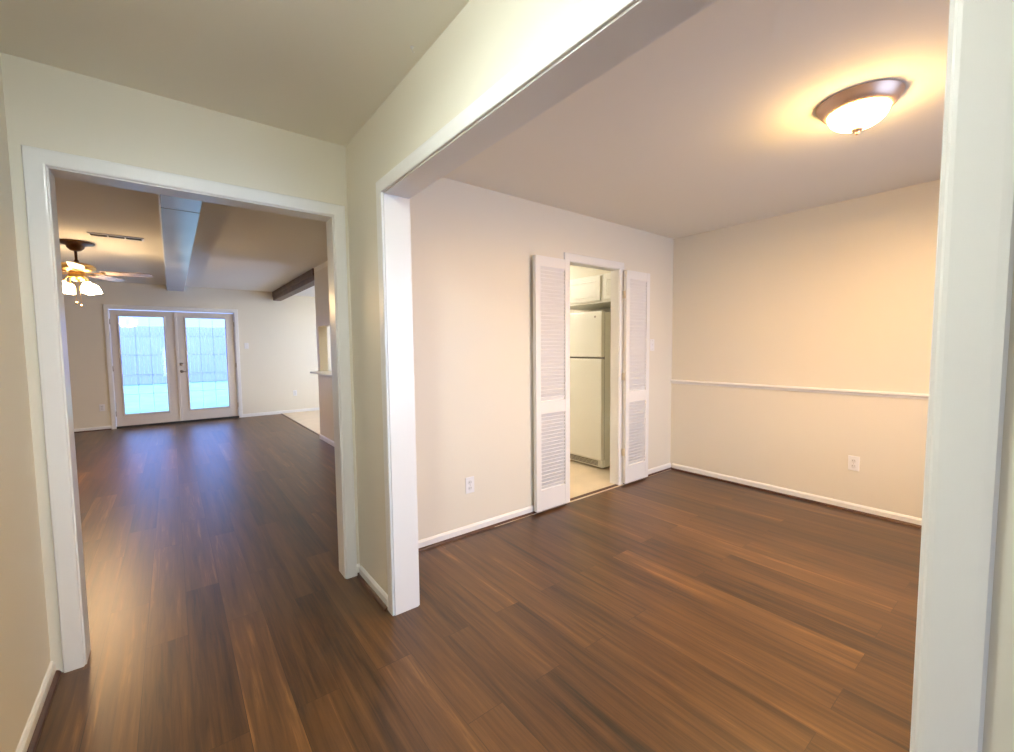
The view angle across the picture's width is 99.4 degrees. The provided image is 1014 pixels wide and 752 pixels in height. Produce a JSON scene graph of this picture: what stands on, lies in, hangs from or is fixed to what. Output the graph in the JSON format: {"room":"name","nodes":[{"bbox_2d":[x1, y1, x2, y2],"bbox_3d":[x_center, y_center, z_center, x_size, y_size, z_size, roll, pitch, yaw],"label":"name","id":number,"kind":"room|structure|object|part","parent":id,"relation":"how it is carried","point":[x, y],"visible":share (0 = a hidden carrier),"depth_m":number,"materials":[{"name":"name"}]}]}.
{"room":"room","nodes":[
{"label":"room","id":0,"kind":"room"},
{"bbox_2d":[0,56,50,751],"bbox_3d":[-0.688,0.103,0.064,0.120,2.440,4.017,-4,5,-38],"label":"wall","id":1,"kind":"structure","parent":0,"point":[25,659],"depth_m":1.51,"materials":[{"name":"beige paint"}]},
{"bbox_2d":[16,661,61,751],"bbox_3d":[-0.654,1.282,0.234,0.028,0.064,3.897,-4,5,-38],"label":"baseboard","id":2,"kind":"structure","parent":1,"relation":"attached to","point":[28,742],"depth_m":1.55,"materials":[{"name":"white paint"}]},
{"bbox_3d":[-0.649,1.306,0.239,0.016,0.016,3.897,-3,5,-38],"label":"shoe molding","id":3,"kind":"part","parent":2,"relation":"part of","materials":[{"name":"white wood"}]},
{"bbox_2d":[0,52,359,671],"bbox_3d":[-1.441,-0.071,2.088,1.433,2.540,0.113,-4,5,-38],"label":"wall","id":4,"kind":"structure","parent":0,"point":[47,107],"depth_m":1.82,"materials":[{"name":"beige paint"}]},
{"bbox_2d":[21,145,356,672],"bbox_3d":[-1.405,0.140,2.129,1.211,2.114,0.137,-4,5,-38],"label":"door frame","id":5,"kind":"structure","parent":4,"relation":"attached to","point":[35,160],"depth_m":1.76,"materials":[{"name":"white paint"}]},
{"bbox_2d":[55,177,326,291],"bbox_3d":[-4.694,-1.512,4.268,5.422,0.180,7.450,-4,5,-38],"label":"ceiling","id":6,"kind":"structure","parent":0,"point":[236,248],"depth_m":4.63,"materials":[{"name":"white paint"}]},
{"bbox_2d":[59,239,152,306],"bbox_3d":[-4.634,-1.095,4.655,1.247,0.703,1.230,-4,5,-38],"label":"ceiling fan","id":7,"kind":"object","parent":6,"relation":"hanging from","point":[77,271],"visible":0.87,"depth_m":4.65,"materials":[{"name":"brown metal"}]},
{"bbox_3d":[-4.704,-0.947,4.530,0.125,0.126,0.124,-3,5,-38],"label":"lamp shade","id":8,"kind":"part","parent":7,"relation":"part of","materials":[{"name":"white glass"}]},
{"bbox_3d":[-4.820,-0.958,4.718,0.124,0.126,0.125,-3,5,-38],"label":"lamp shade","id":9,"kind":"part","parent":7,"relation":"part of","materials":[{"name":"white glass"}]},
{"bbox_3d":[-4.373,-1.115,4.363,0.130,0.031,0.455,-4,5,-44],"label":"blade","id":10,"kind":"part","parent":7,"relation":"part of","materials":[{"name":"brown wood"}]},
{"bbox_3d":[-4.516,-0.956,4.646,0.124,0.126,0.125,-3,5,-38],"label":"lamp shade","id":11,"kind":"part","parent":7,"relation":"part of","materials":[{"name":"white glass"}]},
{"bbox_3d":[-4.632,-0.967,4.833,0.125,0.126,0.124,-3,5,-38],"label":"lamp shade","id":12,"kind":"part","parent":7,"relation":"part of","materials":[{"name":"white glass"}]},
{"bbox_3d":[-4.729,-1.158,5.093,0.130,0.031,0.455,-1,4,-8],"label":"blade","id":13,"kind":"part","parent":7,"relation":"part of","materials":[{"name":"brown wood"}]},
{"bbox_3d":[-4.286,-1.148,4.857,0.455,0.031,0.130,-2,4,-26],"label":"blade","id":14,"kind":"part","parent":7,"relation":"part of","materials":[{"name":"brown wood"}]},
{"bbox_2d":[87,232,143,241],"bbox_3d":[-4.019,-1.433,4.425,0.430,0.012,0.124,-4,5,-38],"label":"ceiling vent","id":15,"kind":"object","parent":6,"relation":"in","point":[88,233],"visible":1,"depth_m":4.40,"materials":[{"name":"white plastic"}]},
{"bbox_2d":[158,194,201,290],"bbox_3d":[-3.775,-1.425,4.917,0.257,0.096,7.327,-4,5,-38],"label":"beam","id":16,"kind":"structure","parent":6,"relation":"attached to","point":[179,217],"depth_m":4.05,"materials":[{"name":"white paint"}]},
{"bbox_2d":[64,279,331,428],"bbox_3d":[-5.902,-0.398,8.044,7.802,2.510,0.120,-4,5,-38],"label":"wall","id":17,"kind":"structure","parent":0,"point":[280,358],"depth_m":8.50,"materials":[{"name":"beige paint"}]},
{"bbox_2d":[74,426,111,432],"bbox_3d":[-7.841,0.948,6.511,2.735,0.064,0.028,-4,5,-38],"label":"baseboard","id":18,"kind":"structure","parent":17,"relation":"attached to","point":[90,429],"depth_m":7.21,"materials":[{"name":"white paint"}]},
{"bbox_2d":[99,404,104,410],"bbox_3d":[-6.850,0.537,7.274,0.072,0.116,0.009,-4,5,-38],"label":"wall outlet","id":19,"kind":"object","parent":17,"relation":"attached to","point":[101,406],"visible":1,"depth_m":7.27,"materials":[{"name":"white plastic"}]},
{"bbox_2d":[109,310,182,426],"bbox_3d":[-6.395,-0.149,7.645,0.910,2.005,0.058,-4,5,-38],"label":"door","id":20,"kind":"structure","parent":17,"relation":"in","point":[170,336],"depth_m":7.70,"materials":[{"name":"white paint"}]},
{"bbox_2d":[128,322,167,412],"bbox_3d":[-6.434,-0.194,7.632,0.598,1.697,0.006,-3,5,-38],"label":"grille","id":21,"kind":"object","parent":20,"relation":"attached to","point":[165,323],"depth_m":7.76,"materials":[{"name":"white paint"}]},
{"bbox_2d":[103,304,242,428],"bbox_3d":[-6.048,-0.196,7.921,1.929,2.128,0.112,-4,5,-38],"label":"door frame","id":22,"kind":"structure","parent":17,"relation":"attached to","point":[105,306],"depth_m":7.55,"materials":[{"name":"white paint"}]},
{"bbox_2d":[117,416,238,428],"bbox_3d":[-6.045,0.848,7.999,1.800,0.033,0.126,-4,5,-38],"label":"sill","id":23,"kind":"structure","parent":17,"relation":"attached to","point":[207,419],"depth_m":7.90,"materials":[{"name":"wood"}]},
{"bbox_2d":[176,312,238,420],"bbox_3d":[-5.676,-0.192,8.177,0.898,2.005,0.101,-4,5,-38],"label":"door","id":24,"kind":"structure","parent":17,"relation":"in","point":[188,413],"depth_m":8.18,"materials":[{"name":"white paint"}]},
{"bbox_2d":[187,326,220,403],"bbox_3d":[-5.704,-0.239,8.200,0.610,1.697,0.006,-3,5,-38],"label":"grille","id":25,"kind":"object","parent":24,"relation":"attached to","point":[188,388],"depth_m":8.02,"materials":[{"name":"white paint"}]},
{"bbox_2d":[243,407,318,416],"bbox_3d":[-4.010,0.713,9.502,3.137,0.064,0.012,-4,5,-38],"label":"baseboard","id":26,"kind":"structure","parent":17,"relation":"attached to","point":[306,409],"depth_m":8.93,"materials":[{"name":"white paint"}]},
{"bbox_2d":[314,266,333,445],"bbox_3d":[-1.485,-0.194,4.755,0.132,2.440,4.150,-4,5,-38],"label":"wall","id":27,"kind":"structure","parent":0,"point":[321,276],"depth_m":6.14,"materials":[{"name":"beige paint"}]},
{"bbox_2d":[310,371,331,376],"bbox_3d":[-1.698,0.012,5.039,0.380,0.024,3.218,-4,5,-38],"label":"countertop","id":28,"kind":"structure","parent":27,"relation":"on","point":[326,373],"depth_m":5.90,"materials":[{"name":"white paint"}]},
{"bbox_2d":[0,0,949,296],"bbox_3d":[-1.148,-1.524,4.415,4.890,0.250,11.580,-4,5,-38],"label":"ceiling","id":29,"kind":"structure","parent":0,"point":[713,124],"depth_m":1.84,"materials":[{"name":"white paint"}]},
{"bbox_2d":[272,268,314,300],"bbox_3d":[-3.743,-1.559,7.569,0.166,0.175,3.180,-4,5,-38],"label":"beam","id":30,"kind":"structure","parent":29,"relation":"attached to","point":[304,281],"depth_m":7.26,"materials":[{"name":"brown wood"}]},
{"bbox_2d":[816,79,905,134],"bbox_3d":[1.622,-1.193,1.987,0.319,0.152,0.319,-4,5,-38],"label":"ceiling light","id":31,"kind":"object","parent":29,"relation":"attached to","point":[854,109],"visible":1,"depth_m":1.91,"materials":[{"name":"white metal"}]},
{"bbox_2d":[35,410,921,751],"bbox_3d":[-2.363,1.160,3.619,8.042,0.104,11.580,-4,5,-38],"label":"floor","id":32,"kind":"structure","parent":0,"point":[671,610],"depth_m":2.09,"materials":[{"name":"brown wood"}]},
{"bbox_2d":[282,414,319,435],"bbox_3d":[-3.728,0.856,7.712,0.030,0.007,3.150,-4,5,-38],"label":"floor strip","id":33,"kind":"object","parent":32,"relation":"on","point":[282,414],"visible":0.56,"depth_m":7.56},
{"bbox_2d":[570,311,610,467],"bbox_3d":[0.992,0.132,5.004,0.650,1.696,0.755,-4,5,-38],"label":"refrigerator","id":34,"kind":"object","parent":32,"relation":"on","point":[590,332],"visible":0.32,"depth_m":4.66,"materials":[{"name":"white metal"}]},
{"bbox_3d":[0.808,0.934,4.906,0.033,0.076,0.735,-3,5,-38],"label":"panel","id":35,"kind":"part","parent":34,"relation":"part of","materials":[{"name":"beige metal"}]},
{"bbox_3d":[0.779,-0.458,4.804,0.055,0.488,0.755,-3,5,-38],"label":"door","id":36,"kind":"part","parent":34,"relation":"part of","materials":[{"name":"white metal"}]},
{"bbox_3d":[0.787,0.347,4.856,0.055,1.090,0.755,-3,5,-38],"label":"door","id":37,"kind":"part","parent":34,"relation":"part of","materials":[{"name":"white metal"}]},
{"bbox_2d":[410,177,673,539],"bbox_3d":[0.411,-0.188,3.587,3.337,2.540,0.092,-4,5,-38],"label":"wall","id":38,"kind":"structure","parent":0,"point":[473,248],"depth_m":3.10,"materials":[{"name":"beige paint"}]},
{"bbox_2d":[465,476,473,493],"bbox_3d":[-0.262,0.774,3.052,0.072,0.116,0.009,-4,5,-38],"label":"wall outlet","id":39,"kind":"object","parent":38,"relation":"attached to","point":[469,480],"visible":1,"depth_m":3.05,"materials":[{"name":"white plastic"}]},
{"bbox_2d":[418,503,565,551],"bbox_3d":[-0.150,1.087,3.145,1.636,0.064,0.028,-4,5,-38],"label":"baseboard","id":40,"kind":"structure","parent":38,"relation":"attached to","point":[436,540],"depth_m":3.07,"materials":[{"name":"white paint"}]},
{"bbox_2d":[533,255,569,511],"bbox_3d":[0.363,0.068,3.455,0.378,2.003,0.040,-4,5,-38],"label":"door","id":41,"kind":"structure","parent":38,"relation":"in","point":[551,276],"depth_m":3.44,"materials":[{"name":"white paint"}]},
{"bbox_3d":[0.357,-0.328,3.424,0.274,1.055,0.024,-3,5,-38],"label":"louver panel","id":42,"kind":"part","parent":41,"relation":"part of","materials":[{"name":"white paint"}]},
{"bbox_3d":[0.367,0.599,3.485,0.274,0.617,0.024,-3,5,-38],"label":"louver panel","id":43,"kind":"part","parent":41,"relation":"part of","materials":[{"name":"white paint"}]},
{"bbox_2d":[564,252,623,484],"bbox_3d":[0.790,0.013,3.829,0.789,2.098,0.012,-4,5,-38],"label":"door frame","id":44,"kind":"structure","parent":38,"relation":"attached to","point":[567,256],"depth_m":4.01,"materials":[{"name":"white paint"}]},
{"bbox_2d":[570,484,617,500],"bbox_3d":[0.794,1.055,3.906,0.652,0.009,0.036,-4,5,-38],"label":"trim","id":45,"kind":"structure","parent":38,"relation":"attached to","point":[614,485],"depth_m":3.89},
{"bbox_2d":[621,270,649,483],"bbox_3d":[1.241,0.014,4.138,0.378,2.003,0.040,-4,5,-38],"label":"door","id":46,"kind":"structure","parent":38,"relation":"in","point":[636,293],"depth_m":4.12,"materials":[{"name":"white paint"}]},
{"bbox_3d":[1.252,0.545,4.173,0.274,0.617,0.024,-3,5,-38],"label":"louver panel","id":47,"kind":"part","parent":46,"relation":"part of","materials":[{"name":"white paint"}]},
{"bbox_3d":[1.242,-0.382,4.112,0.274,1.055,0.024,-3,5,-38],"label":"louver panel","id":48,"kind":"part","parent":46,"relation":"part of","materials":[{"name":"white paint"}]},
{"bbox_2d":[623,463,671,483],"bbox_3d":[1.446,0.990,4.387,0.836,0.064,0.028,-4,5,-38],"label":"baseboard","id":49,"kind":"structure","parent":38,"relation":"attached to","point":[665,467],"depth_m":4.50,"materials":[{"name":"white paint"}]},
{"bbox_2d":[650,339,653,350],"bbox_3d":[1.469,-0.313,4.340,0.072,0.116,0.014,-4,5,-38],"label":"light switch","id":50,"kind":"object","parent":38,"relation":"attached to","point":[651,340],"visible":0.99,"depth_m":4.33,"materials":[{"name":"white plastic"}]},
{"bbox_2d":[570,265,610,279],"bbox_3d":[0.681,-1.304,5.407,0.572,0.355,2.610,-4,5,-38],"label":"wall","id":51,"kind":"structure","parent":0,"point":[576,272],"depth_m":4.75,"materials":[{"name":"beige paint"}]},
{"bbox_2d":[603,273,610,302],"bbox_3d":[1.329,-0.931,4.575,0.602,0.295,0.330,-4,5,-38],"label":"upper cabinet","id":52,"kind":"object","parent":51,"relation":"attached to","point":[606,277],"visible":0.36,"depth_m":4.47,"materials":[{"name":"white paint"}]},
{"bbox_2d":[345,0,1013,751],"bbox_3d":[0.368,0.034,0.961,0.125,2.440,3.897,-4,5,-38],"label":"wall","id":53,"kind":"structure","parent":0,"point":[487,39],"depth_m":1.59,"materials":[{"name":"beige paint"}]},
{"bbox_2d":[357,566,387,610],"bbox_3d":[-0.733,1.146,2.338,0.028,0.064,0.414,-4,5,-38],"label":"baseboard","id":54,"kind":"structure","parent":53,"relation":"attached to","point":[364,577],"depth_m":2.32,"materials":[{"name":"white paint"}]},
{"bbox_2d":[384,0,716,198],"bbox_3d":[0.047,-0.820,1.306,0.126,0.017,1.858,-4,5,-38],"label":"trim header opening","id":55,"kind":"object","parent":53,"relation":"attached to","point":[643,22],"visible":0.86,"depth_m":1.16,"materials":[{"name":"white paint"}]},
{"bbox_2d":[376,0,1013,751],"bbox_3d":[0.057,0.174,1.371,0.149,2.112,1.995,-4,5,-38],"label":"door frame","id":56,"kind":"structure","parent":53,"relation":"attached to","point":[977,252],"depth_m":0.56,"materials":[{"name":"white paint"}]},
{"bbox_2d":[570,179,939,517],"bbox_3d":[0.746,-0.297,5.966,0.120,2.440,11.580,-4,5,-38],"label":"wall","id":57,"kind":"structure","parent":0,"point":[838,295],"depth_m":3.56,"materials":[{"name":"beige paint"}]},
{"bbox_2d":[570,274,610,309],"bbox_3d":[0.993,-0.956,5.005,0.602,0.295,0.758,-4,5,-38],"label":"upper cabinet","id":58,"kind":"object","parent":57,"relation":"attached to","point":[586,293],"visible":0.38,"depth_m":4.72,"materials":[{"name":"white paint"}]},
{"bbox_3d":[0.835,-0.936,4.721,0.002,0.173,0.392,-3,5,-38],"label":"door molding","id":59,"kind":"part","parent":58,"relation":"part of","materials":[{"name":"white paint"}]},
{"bbox_3d":[0.843,-0.937,4.727,0.019,0.253,0.472,-3,5,-38],"label":"door","id":60,"kind":"part","parent":58,"relation":"part of","materials":[{"name":"white paint"}]},
{"bbox_2d":[671,463,921,527],"bbox_3d":[2.981,1.059,3.080,0.028,0.064,3.925,-4,5,-38],"label":"baseboard","id":61,"kind":"structure","parent":57,"relation":"attached to","point":[847,506],"depth_m":3.63,"materials":[{"name":"white paint"}]},
{"bbox_2d":[670,379,928,399],"bbox_3d":[2.965,0.147,3.033,0.024,0.042,3.953,-4,5,-38],"label":"chair rail","id":62,"kind":"object","parent":57,"relation":"attached to","point":[706,383],"visible":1,"depth_m":3.57,"materials":[{"name":"white paint"}]},
{"bbox_2d":[848,455,859,470],"bbox_3d":[2.731,0.688,3.387,0.009,0.116,0.072,-4,5,-38],"label":"wall outlet","id":63,"kind":"object","parent":57,"relation":"attached to","point":[853,461],"visible":1,"depth_m":3.38,"materials":[{"name":"white plastic"}]},
{"label":"outside","id":64,"kind":"structure","parent":0,"visible":0},
{"bbox_2d":[123,363,228,413],"bbox_3d":[-22.291,-0.060,28.642,60.000,0.300,47.480,-4,5,-38],"label":"patio","id":65,"kind":"structure","parent":64,"point":[210,393],"depth_m":13.67,"materials":[{"name":"white concrete"}]},
{"bbox_2d":[119,326,227,384],"bbox_3d":[-14.517,-0.954,19.186,21.743,2.550,0.170,-4,5,-38],"label":"fence","id":66,"kind":"object","parent":65,"relation":"on","point":[195,357],"visible":0.12,"depth_m":18.68,"materials":[{"name":"white wood"}]}
]}

